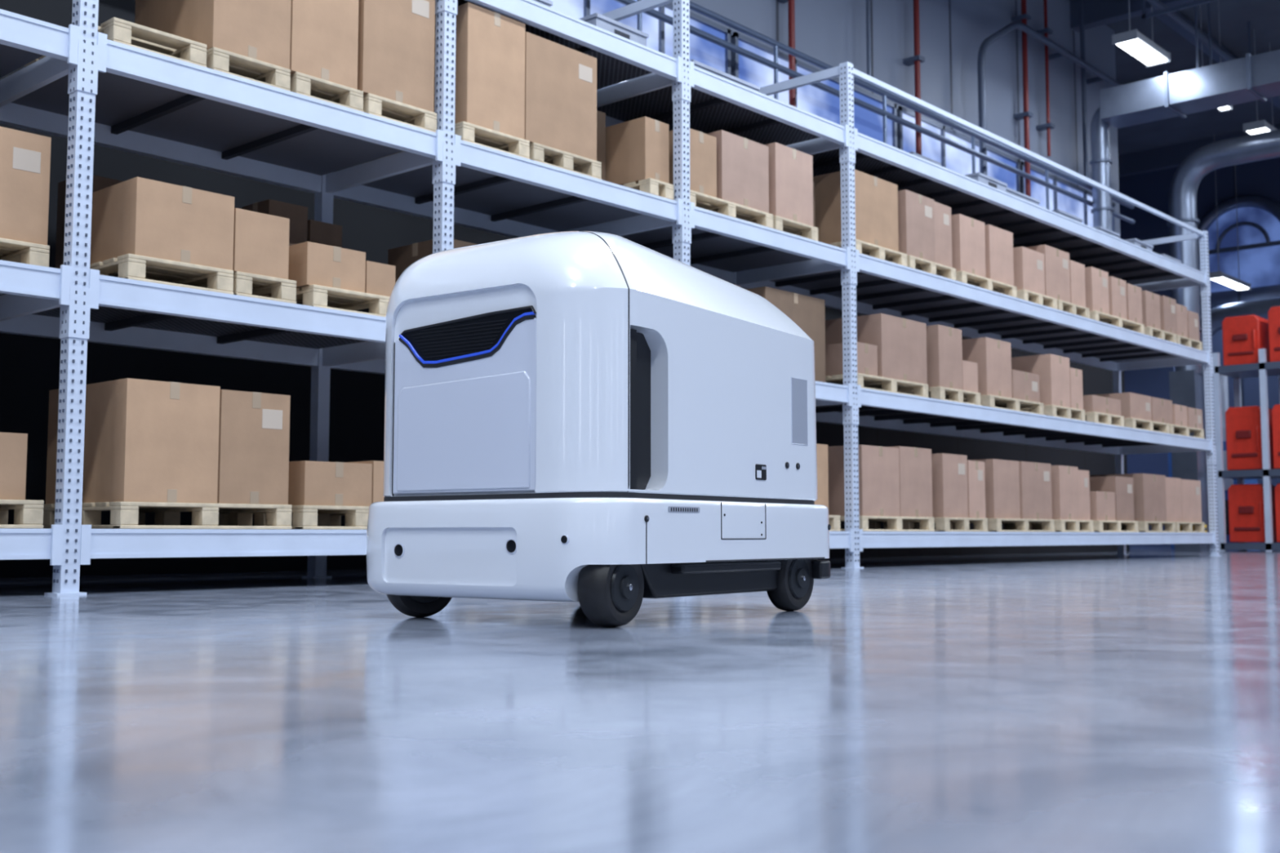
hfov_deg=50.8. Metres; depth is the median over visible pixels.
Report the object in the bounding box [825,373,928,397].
wooden pallet
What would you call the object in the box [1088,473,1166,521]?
cardboard box
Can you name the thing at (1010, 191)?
crate
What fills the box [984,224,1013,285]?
cardboard box
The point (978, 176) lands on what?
crate
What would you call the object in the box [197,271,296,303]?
wooden pallet
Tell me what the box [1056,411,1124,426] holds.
wooden pallet
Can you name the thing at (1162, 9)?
roof truss
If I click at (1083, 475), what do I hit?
cardboard box
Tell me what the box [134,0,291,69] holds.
cardboard box
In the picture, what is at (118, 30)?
wooden pallet
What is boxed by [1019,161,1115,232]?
window
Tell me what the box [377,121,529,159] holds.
wooden pallet
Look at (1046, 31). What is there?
pipe
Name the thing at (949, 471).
cardboard box
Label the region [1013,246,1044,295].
cardboard box
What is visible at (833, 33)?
wall
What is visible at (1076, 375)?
cardboard box
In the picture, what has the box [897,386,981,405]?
wooden pallet
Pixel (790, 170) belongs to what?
cardboard box
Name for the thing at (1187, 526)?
wooden pallet
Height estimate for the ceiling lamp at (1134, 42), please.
1.935 m
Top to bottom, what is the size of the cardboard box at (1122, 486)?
0.550 m
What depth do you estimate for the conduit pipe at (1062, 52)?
20.84 m
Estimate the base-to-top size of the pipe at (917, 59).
4.900 m
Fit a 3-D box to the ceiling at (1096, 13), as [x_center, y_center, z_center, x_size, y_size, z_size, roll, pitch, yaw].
[4.683,-8.104,12.152,27.000,0.500,45.000,-4,-6,42]
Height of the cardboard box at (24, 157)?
0.570 m
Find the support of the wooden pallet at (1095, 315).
in the storage rack at (89, 89)
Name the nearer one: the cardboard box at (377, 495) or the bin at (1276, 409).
the cardboard box at (377, 495)
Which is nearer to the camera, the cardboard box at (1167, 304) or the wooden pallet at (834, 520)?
the wooden pallet at (834, 520)
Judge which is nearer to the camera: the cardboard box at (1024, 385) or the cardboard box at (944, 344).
the cardboard box at (944, 344)
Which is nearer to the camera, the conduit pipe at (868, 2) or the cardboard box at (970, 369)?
the cardboard box at (970, 369)
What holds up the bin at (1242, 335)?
on the rack at (1263, 369)
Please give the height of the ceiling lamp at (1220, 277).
3.435 m
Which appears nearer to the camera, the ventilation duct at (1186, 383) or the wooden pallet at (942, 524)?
the wooden pallet at (942, 524)
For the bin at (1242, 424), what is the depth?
24.27 m
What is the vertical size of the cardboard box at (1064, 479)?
0.620 m
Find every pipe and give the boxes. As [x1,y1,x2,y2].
[777,0,795,106]
[866,0,1088,177]
[902,0,924,155]
[977,22,1122,175]
[1011,0,1033,196]
[1035,0,1055,156]
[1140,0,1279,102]
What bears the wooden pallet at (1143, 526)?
in the storage rack at (89, 89)
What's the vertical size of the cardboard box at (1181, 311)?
0.450 m
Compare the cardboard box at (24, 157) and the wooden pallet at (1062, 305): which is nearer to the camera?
the cardboard box at (24, 157)
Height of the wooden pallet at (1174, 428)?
0.140 m
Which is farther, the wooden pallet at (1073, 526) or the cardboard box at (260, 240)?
the wooden pallet at (1073, 526)
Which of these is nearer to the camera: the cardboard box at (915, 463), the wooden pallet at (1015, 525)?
the cardboard box at (915, 463)
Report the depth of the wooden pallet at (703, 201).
11.08 m
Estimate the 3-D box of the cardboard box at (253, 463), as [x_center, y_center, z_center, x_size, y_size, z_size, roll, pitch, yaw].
[-2.461,0.142,7.848,0.803,0.630,0.440,-4,-6,42]
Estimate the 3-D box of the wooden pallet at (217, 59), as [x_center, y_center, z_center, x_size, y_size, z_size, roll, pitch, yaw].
[-2.548,-2.008,7.991,0.920,0.140,0.500,-4,-6,42]
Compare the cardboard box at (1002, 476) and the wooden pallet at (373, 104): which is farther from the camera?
the cardboard box at (1002, 476)
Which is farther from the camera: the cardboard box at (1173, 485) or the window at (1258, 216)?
the window at (1258, 216)
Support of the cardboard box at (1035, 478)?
on the wooden pallet at (1015, 525)
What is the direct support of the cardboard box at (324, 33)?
on the wooden pallet at (303, 84)
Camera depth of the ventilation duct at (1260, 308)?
30.42 m
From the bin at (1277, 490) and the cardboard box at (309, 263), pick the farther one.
the bin at (1277, 490)
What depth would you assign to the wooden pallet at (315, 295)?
8.24 m
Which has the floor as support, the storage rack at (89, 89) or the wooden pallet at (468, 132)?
the storage rack at (89, 89)
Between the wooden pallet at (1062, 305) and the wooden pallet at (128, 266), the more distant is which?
the wooden pallet at (1062, 305)
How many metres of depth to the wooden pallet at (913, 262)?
13.46 m
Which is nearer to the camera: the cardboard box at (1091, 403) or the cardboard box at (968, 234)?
the cardboard box at (968, 234)
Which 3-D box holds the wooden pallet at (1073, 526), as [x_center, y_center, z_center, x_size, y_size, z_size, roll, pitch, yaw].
[4.738,1.177,15.929,0.920,0.140,0.870,-4,-6,42]
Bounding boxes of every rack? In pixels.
[0,0,1221,595]
[1212,348,1279,551]
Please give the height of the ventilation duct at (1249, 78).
4.700 m
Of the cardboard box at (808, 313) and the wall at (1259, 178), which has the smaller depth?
the cardboard box at (808, 313)
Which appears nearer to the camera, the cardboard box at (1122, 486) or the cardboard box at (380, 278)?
the cardboard box at (380, 278)
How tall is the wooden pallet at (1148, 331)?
0.140 m
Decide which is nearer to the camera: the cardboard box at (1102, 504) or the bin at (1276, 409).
the cardboard box at (1102, 504)
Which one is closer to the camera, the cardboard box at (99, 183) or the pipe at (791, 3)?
the cardboard box at (99, 183)
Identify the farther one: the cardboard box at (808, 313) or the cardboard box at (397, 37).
the cardboard box at (808, 313)
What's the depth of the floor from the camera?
2.27 m
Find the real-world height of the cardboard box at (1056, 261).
0.610 m
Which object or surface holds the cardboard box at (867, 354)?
on the wooden pallet at (866, 381)
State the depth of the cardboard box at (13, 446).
6.63 m
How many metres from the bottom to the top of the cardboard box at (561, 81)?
0.770 m
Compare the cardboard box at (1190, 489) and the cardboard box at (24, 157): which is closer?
the cardboard box at (24, 157)
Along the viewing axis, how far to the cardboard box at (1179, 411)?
18.32 m
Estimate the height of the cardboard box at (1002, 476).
0.630 m
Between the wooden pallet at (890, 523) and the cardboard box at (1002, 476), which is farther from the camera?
the cardboard box at (1002, 476)
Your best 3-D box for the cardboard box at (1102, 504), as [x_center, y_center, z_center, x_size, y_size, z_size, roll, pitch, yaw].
[5.402,0.985,16.601,0.702,0.350,0.550,-4,-6,42]
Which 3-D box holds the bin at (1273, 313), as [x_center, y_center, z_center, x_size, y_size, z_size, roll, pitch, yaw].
[11.709,-1.630,24.167,0.600,0.990,0.850,-4,-6,42]
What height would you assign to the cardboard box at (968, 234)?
0.610 m
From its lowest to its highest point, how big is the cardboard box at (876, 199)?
0.680 m
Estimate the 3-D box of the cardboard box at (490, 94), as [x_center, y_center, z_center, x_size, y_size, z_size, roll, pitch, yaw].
[-1.267,-2.378,9.388,0.803,0.820,0.520,-4,-6,42]
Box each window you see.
[549,0,733,83]
[598,0,1134,224]
[896,106,1021,192]
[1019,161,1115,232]
[1197,195,1279,293]
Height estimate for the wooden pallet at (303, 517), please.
0.140 m
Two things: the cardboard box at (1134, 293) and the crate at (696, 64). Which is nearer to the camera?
the crate at (696, 64)
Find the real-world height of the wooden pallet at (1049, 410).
0.140 m
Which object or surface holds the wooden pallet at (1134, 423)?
in the storage rack at (89, 89)
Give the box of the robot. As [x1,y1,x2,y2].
[366,231,831,626]
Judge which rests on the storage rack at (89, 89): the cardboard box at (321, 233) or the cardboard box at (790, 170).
the cardboard box at (321, 233)
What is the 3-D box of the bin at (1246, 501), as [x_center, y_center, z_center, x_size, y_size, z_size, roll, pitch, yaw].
[11.127,1.576,24.432,0.640,1.040,0.850,-4,-6,42]
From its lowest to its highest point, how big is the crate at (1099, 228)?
0.155 m
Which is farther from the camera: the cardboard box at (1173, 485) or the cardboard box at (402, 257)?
the cardboard box at (1173, 485)
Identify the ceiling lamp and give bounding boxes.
[1111,0,1170,67]
[1200,0,1232,111]
[1208,134,1250,291]
[1242,29,1276,134]
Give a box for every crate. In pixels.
[532,0,552,7]
[578,13,648,46]
[628,59,759,91]
[909,151,941,165]
[964,172,1007,192]
[1005,186,1039,205]
[1052,208,1083,222]
[1092,226,1119,238]
[1124,238,1153,251]
[1160,253,1181,262]
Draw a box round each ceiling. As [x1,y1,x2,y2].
[1070,0,1279,177]
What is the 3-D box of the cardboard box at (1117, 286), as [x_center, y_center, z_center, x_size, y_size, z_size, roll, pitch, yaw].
[5.795,-1.596,17.195,0.659,0.509,0.450,-4,-6,42]
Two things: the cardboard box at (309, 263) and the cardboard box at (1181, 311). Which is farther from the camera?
the cardboard box at (1181, 311)
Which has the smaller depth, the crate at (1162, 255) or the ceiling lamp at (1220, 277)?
the crate at (1162, 255)
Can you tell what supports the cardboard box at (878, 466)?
on the wooden pallet at (890, 523)
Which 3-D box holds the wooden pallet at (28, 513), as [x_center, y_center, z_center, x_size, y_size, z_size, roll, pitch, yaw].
[-3.498,0.444,6.789,0.920,0.140,0.580,-4,-6,42]
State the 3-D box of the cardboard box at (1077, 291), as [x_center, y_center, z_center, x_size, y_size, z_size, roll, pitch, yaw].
[4.926,-1.675,16.400,0.847,0.540,0.403,-4,-6,42]
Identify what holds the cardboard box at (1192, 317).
on the wooden pallet at (1183, 340)
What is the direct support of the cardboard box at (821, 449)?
on the wooden pallet at (834, 520)
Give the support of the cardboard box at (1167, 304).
on the wooden pallet at (1148, 331)
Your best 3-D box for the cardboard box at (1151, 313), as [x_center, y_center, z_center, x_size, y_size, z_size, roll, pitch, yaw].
[6.490,-1.509,18.146,0.851,0.490,0.500,-4,-6,42]
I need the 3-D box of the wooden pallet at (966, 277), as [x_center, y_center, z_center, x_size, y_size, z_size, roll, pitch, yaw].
[3.388,-1.475,14.628,0.920,0.140,1.220,-4,-6,42]
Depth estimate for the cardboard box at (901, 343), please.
12.93 m
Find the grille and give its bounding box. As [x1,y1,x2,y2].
[403,309,532,360]
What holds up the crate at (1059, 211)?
in the storage rack at (89, 89)
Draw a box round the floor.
[0,546,1279,852]
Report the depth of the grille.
4.70 m
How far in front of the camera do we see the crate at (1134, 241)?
17.77 m
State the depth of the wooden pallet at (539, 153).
9.60 m
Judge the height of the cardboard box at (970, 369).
0.320 m
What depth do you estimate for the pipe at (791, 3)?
16.72 m
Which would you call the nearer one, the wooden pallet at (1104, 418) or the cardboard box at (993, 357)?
the cardboard box at (993, 357)
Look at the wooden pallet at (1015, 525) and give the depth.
14.68 m
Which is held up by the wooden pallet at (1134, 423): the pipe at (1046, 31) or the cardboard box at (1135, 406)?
the cardboard box at (1135, 406)
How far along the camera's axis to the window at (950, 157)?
19.96 m
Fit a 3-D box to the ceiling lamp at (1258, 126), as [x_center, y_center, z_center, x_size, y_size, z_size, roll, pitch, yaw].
[11.643,-6.340,25.149,0.380,1.935,1.340,-4,-6,42]
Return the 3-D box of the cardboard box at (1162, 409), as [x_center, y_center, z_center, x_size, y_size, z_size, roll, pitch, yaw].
[6.636,-0.183,18.178,0.828,0.330,0.700,-4,-6,42]
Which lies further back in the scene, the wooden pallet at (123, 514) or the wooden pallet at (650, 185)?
the wooden pallet at (650, 185)
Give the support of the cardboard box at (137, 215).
on the wooden pallet at (128, 266)
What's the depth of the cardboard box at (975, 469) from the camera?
13.92 m
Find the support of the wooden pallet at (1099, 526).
in the storage rack at (89, 89)
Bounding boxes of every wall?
[0,0,1129,577]
[1118,157,1279,546]
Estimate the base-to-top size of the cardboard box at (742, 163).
0.590 m
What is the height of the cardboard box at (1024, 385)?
0.330 m
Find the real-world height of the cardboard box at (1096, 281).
0.550 m
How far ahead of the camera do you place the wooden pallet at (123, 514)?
7.38 m
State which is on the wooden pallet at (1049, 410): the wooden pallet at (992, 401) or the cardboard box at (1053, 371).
the cardboard box at (1053, 371)
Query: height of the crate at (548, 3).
0.214 m
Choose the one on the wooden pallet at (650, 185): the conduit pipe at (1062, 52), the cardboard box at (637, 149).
the cardboard box at (637, 149)
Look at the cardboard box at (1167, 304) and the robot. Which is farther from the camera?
the cardboard box at (1167, 304)
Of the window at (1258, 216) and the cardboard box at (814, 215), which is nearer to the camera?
the cardboard box at (814, 215)
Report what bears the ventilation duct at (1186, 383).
on the floor
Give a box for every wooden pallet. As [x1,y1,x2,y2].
[0,237,49,266]
[0,499,44,528]
[24,17,206,67]
[40,501,292,528]
[89,253,233,294]
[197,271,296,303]
[205,47,290,91]
[218,505,368,529]
[259,284,389,317]
[289,71,363,111]
[363,93,436,133]
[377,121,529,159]
[528,142,601,179]
[622,177,674,200]
[689,190,773,228]
[755,215,817,241]
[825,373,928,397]
[828,515,840,531]
[830,239,906,266]
[840,515,934,531]
[868,517,988,531]
[889,255,955,280]
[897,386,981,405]
[933,518,1054,532]
[938,271,1017,297]
[946,394,1044,414]
[1000,288,1057,309]
[1001,520,1093,532]
[1019,404,1085,421]
[1031,520,1138,532]
[1043,299,1089,318]
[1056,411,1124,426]
[1076,310,1144,333]
[1098,417,1169,433]
[1106,521,1176,532]
[1130,326,1177,343]
[1148,521,1204,532]
[1153,423,1204,439]
[1164,334,1202,350]
[1179,524,1206,532]
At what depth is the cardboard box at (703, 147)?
10.79 m
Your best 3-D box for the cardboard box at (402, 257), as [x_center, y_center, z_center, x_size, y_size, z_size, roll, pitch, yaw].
[-1.356,-0.982,9.477,0.600,0.530,0.583,-4,-6,42]
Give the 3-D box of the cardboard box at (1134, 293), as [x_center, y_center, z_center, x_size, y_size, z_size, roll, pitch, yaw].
[6.082,-1.553,17.608,0.792,0.490,0.450,-4,-6,42]
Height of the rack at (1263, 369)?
5.300 m
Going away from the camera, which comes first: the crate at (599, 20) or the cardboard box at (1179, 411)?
the crate at (599, 20)
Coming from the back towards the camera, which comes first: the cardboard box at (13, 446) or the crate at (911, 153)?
the crate at (911, 153)
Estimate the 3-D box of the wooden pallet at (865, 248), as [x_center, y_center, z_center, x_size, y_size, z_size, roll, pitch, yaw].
[1.950,-1.604,13.028,0.920,0.140,0.910,-4,-6,42]
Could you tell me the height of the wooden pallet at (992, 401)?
0.140 m
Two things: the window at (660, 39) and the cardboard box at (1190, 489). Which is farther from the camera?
the cardboard box at (1190, 489)
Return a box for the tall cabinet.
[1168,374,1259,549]
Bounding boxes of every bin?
[1222,315,1270,365]
[1225,405,1275,470]
[1227,484,1276,542]
[1267,306,1279,361]
[1271,404,1279,469]
[1274,483,1279,542]
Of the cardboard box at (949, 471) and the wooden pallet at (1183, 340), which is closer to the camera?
the cardboard box at (949, 471)
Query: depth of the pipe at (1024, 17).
21.59 m
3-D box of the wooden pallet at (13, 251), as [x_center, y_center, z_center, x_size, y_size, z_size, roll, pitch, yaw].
[-3.594,-0.851,6.906,0.920,0.140,0.730,-4,-6,42]
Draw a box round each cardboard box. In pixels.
[0,126,51,245]
[0,432,27,499]
[45,377,220,503]
[55,175,124,268]
[89,177,234,270]
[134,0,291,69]
[216,389,290,504]
[232,208,289,279]
[241,199,307,244]
[265,241,365,294]
[288,460,372,506]
[289,0,358,89]
[306,219,342,248]
[345,460,384,503]
[357,0,435,112]
[364,261,395,297]
[387,239,477,283]
[433,2,524,139]
[524,31,596,160]
[596,110,605,181]
[605,116,669,186]
[669,128,716,197]
[706,129,768,213]
[746,286,825,382]
[764,142,813,226]
[800,182,815,236]
[813,169,898,251]
[814,444,828,508]
[825,313,927,384]
[825,342,877,376]
[827,444,900,516]
[885,446,932,516]
[897,189,935,262]
[926,324,963,390]
[931,453,968,517]
[933,201,952,267]
[951,213,986,277]
[961,337,1012,398]
[962,360,977,392]
[967,458,1020,519]
[967,460,986,518]
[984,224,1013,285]
[1011,354,1071,407]
[1011,369,1039,402]
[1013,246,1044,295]
[1018,461,1052,519]
[1026,244,1071,302]
[1050,465,1079,519]
[1069,260,1085,306]
[1069,367,1083,409]
[1077,469,1090,519]
[1083,395,1120,415]
[1084,266,1109,314]
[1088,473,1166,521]
[1088,475,1134,520]
[1089,491,1115,520]
[1096,392,1151,421]
[1108,275,1127,319]
[1125,283,1142,324]
[1141,290,1160,329]
[1151,396,1173,424]
[1160,295,1177,334]
[1164,476,1182,521]
[1172,404,1187,426]
[1176,303,1187,337]
[1181,479,1201,522]
[1186,310,1199,341]
[1186,407,1202,429]
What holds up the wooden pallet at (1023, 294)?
in the storage rack at (89, 89)
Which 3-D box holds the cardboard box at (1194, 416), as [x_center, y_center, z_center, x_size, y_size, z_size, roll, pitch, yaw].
[7.464,-0.095,18.955,0.695,0.280,0.530,-4,-6,42]
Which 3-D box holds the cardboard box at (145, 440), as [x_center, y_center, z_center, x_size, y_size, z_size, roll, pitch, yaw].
[-2.832,0.107,7.510,0.903,0.644,0.540,-4,-6,42]
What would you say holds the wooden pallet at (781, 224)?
in the storage rack at (89, 89)
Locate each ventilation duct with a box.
[1089,0,1279,231]
[1166,128,1279,551]
[1200,297,1279,372]
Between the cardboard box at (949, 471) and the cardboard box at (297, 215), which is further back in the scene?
the cardboard box at (949, 471)
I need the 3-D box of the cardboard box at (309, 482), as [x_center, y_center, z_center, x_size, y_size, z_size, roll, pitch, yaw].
[-2.015,0.358,8.225,0.603,0.260,0.480,-4,-6,42]
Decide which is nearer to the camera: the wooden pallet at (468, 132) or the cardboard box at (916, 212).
the wooden pallet at (468, 132)
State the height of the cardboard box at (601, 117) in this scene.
0.726 m
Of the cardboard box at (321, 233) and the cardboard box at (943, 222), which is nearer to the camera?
the cardboard box at (321, 233)
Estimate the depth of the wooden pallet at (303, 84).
8.16 m

